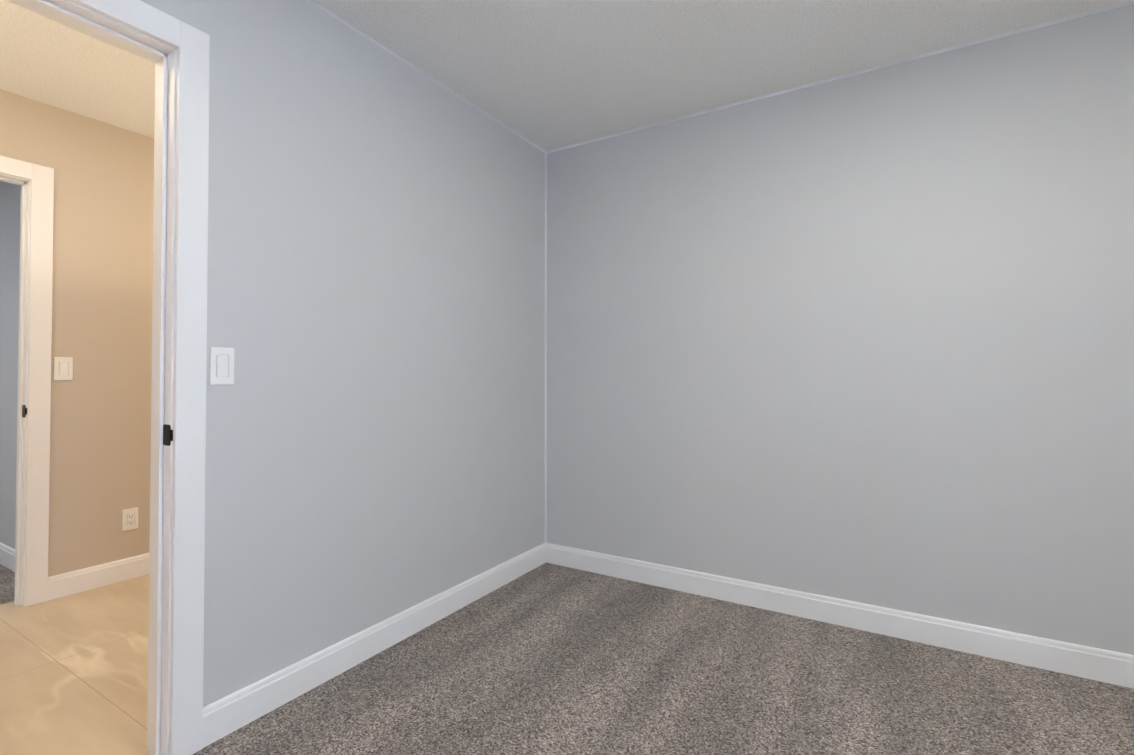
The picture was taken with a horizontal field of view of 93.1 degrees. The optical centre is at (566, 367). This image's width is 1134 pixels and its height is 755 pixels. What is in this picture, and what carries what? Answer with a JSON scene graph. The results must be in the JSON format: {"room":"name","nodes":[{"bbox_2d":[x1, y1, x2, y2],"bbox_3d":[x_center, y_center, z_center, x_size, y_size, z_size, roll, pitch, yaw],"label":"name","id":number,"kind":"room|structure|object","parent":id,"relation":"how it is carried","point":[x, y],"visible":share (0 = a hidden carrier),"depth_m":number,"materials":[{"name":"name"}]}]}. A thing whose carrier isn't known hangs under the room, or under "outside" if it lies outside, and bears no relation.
{"room":"empty bedroom","nodes":[
{"label":"empty bedroom","id":0,"kind":"room"},
{"bbox_2d":[0,564,14,604],"bbox_3d":[-4.989,1.180,1.931,3.210,0.100,4.070,-1,-1,31],"label":"floor","id":1,"kind":"structure","parent":0,"point":[7,585],"depth_m":2.82,"materials":[{"name":"grey carpet"}]},
{"bbox_2d":[0,181,20,548],"bbox_3d":[-3.613,-0.102,1.120,0.004,2.440,4.070,-1,-1,31],"label":"wall","id":2,"kind":"structure","parent":0,"point":[10,202],"depth_m":2.60,"materials":[{"name":"grey paint"}]},
{"bbox_2d":[0,542,14,571],"bbox_3d":[-3.941,1.098,3.525,3.060,0.112,0.020,-1,-1,31],"label":"baseboard","id":3,"kind":"structure","parent":2,"relation":"attached to","point":[7,556],"depth_m":3.03,"materials":[{"name":"white wood"}]},
{"bbox_2d":[0,574,150,754],"bbox_3d":[-1.849,1.184,2.179,1.910,0.100,7.740,-1,-1,31],"label":"floor","id":4,"kind":"structure","parent":0,"point":[73,674],"depth_m":1.99,"materials":[{"name":"beige tile"}]},
{"bbox_2d":[0,89,153,576],"bbox_3d":[-2.616,-0.079,2.661,0.120,2.440,7.740,-1,-1,31],"label":"wall","id":5,"kind":"structure","parent":0,"point":[100,409],"depth_m":2.79,"materials":[{"name":"beige paint"}]},
{"bbox_2d":[0,155,53,606],"bbox_3d":[-2.856,0.072,2.261,0.156,2.125,0.980,-1,-1,31],"label":"door frame","id":6,"kind":"structure","parent":5,"relation":"attached to","point":[40,177],"depth_m":2.60,"materials":[{"name":"white wood"}]},
{"bbox_2d":[22,405,26,417],"bbox_3d":[-2.611,0.210,2.585,0.043,0.060,0.009,-1,-1,31],"label":"strike plate","id":7,"kind":"object","parent":6,"relation":"attached to","point":[24,411],"visible":1,"depth_m":2.58,"materials":[{"name":"black metal"}]},
{"bbox_2d":[54,357,72,379],"bbox_3d":[-2.522,0.007,2.691,0.008,0.115,0.070,-1,-1,31],"label":"light switch","id":8,"kind":"object","parent":5,"relation":"attached to","point":[63,368],"visible":1,"depth_m":2.69,"materials":[{"name":"white plastic"}]},
{"bbox_2d":[48,553,148,600],"bbox_3d":[-1.583,1.109,4.225,0.014,0.112,3.725,-1,-1,31],"label":"baseboard","id":9,"kind":"structure","parent":5,"relation":"attached to","point":[76,581],"depth_m":2.78,"materials":[{"name":"white wood"}]},
{"bbox_2d":[122,507,137,530],"bbox_3d":[-2.374,0.825,2.922,0.010,0.115,0.070,-1,-1,31],"label":"outlet","id":10,"kind":"object","parent":5,"relation":"attached to","point":[130,519],"visible":1,"depth_m":2.92,"materials":[{"name":"white plastic"}]},
{"bbox_2d":[140,0,546,706],"bbox_3d":[-1.206,-0.096,1.519,0.126,2.440,4.240,-1,-1,31],"label":"wall","id":11,"kind":"structure","parent":0,"point":[376,322],"depth_m":2.05,"materials":[{"name":"grey paint"}]},
{"bbox_2d":[6,0,209,754],"bbox_3d":[-1.392,0.057,1.222,0.156,2.125,0.975,-1,-1,31],"label":"door frame","id":12,"kind":"structure","parent":11,"relation":"attached to","point":[190,44],"depth_m":1.55,"materials":[{"name":"white wood"}]},
{"bbox_2d":[163,424,172,445],"bbox_3d":[-1.148,0.194,1.545,0.043,0.060,0.009,-1,-1,31],"label":"strike plate","id":13,"kind":"object","parent":12,"relation":"attached to","point":[167,435],"visible":1,"depth_m":1.54,"materials":[{"name":"black metal"}]},
{"bbox_2d":[209,347,233,384],"bbox_3d":[-1.060,-0.004,1.651,0.008,0.115,0.070,-1,-1,31],"label":"light switch","id":14,"kind":"object","parent":11,"relation":"attached to","point":[221,365],"visible":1,"depth_m":1.65,"materials":[{"name":"white plastic"}]},
{"bbox_2d":[203,543,546,747],"bbox_3d":[-0.613,1.081,2.369,0.014,0.112,1.820,-1,-1,31],"label":"baseboard","id":15,"kind":"structure","parent":11,"relation":"attached to","point":[232,712],"depth_m":2.01,"materials":[{"name":"white wood"}]},
{"bbox_2d":[0,0,1131,150],"bbox_3d":[-1.760,-1.357,2.164,8.540,0.100,7.740,-1,-1,31],"label":"ceiling","id":16,"kind":"structure","parent":0,"point":[546,75],"depth_m":2.21,"materials":[{"name":"white paint"}]},
{"bbox_2d":[192,563,1133,754],"bbox_3d":[0.303,1.160,0.589,3.420,0.100,4.240,-1,-1,31],"label":"floor carpet","id":17,"kind":"object","parent":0,"point":[548,659],"visible":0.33,"depth_m":1.87,"materials":[{"name":"grey carpet"}]},
{"bbox_2d":[547,0,1133,654],"bbox_3d":[1.365,-0.083,2.368,3.420,2.440,0.128,-1,-1,31],"label":"wall","id":18,"kind":"structure","parent":0,"point":[865,338],"depth_m":2.32,"materials":[{"name":"grey paint"}]},
{"bbox_2d":[547,543,1133,688],"bbox_3d":[1.269,1.080,2.335,3.270,0.112,0.014,-1,-1,31],"label":"baseboard","id":19,"kind":"structure","parent":18,"relation":"attached to","point":[1112,667],"depth_m":2.29,"materials":[{"name":"white wood"}]}
]}

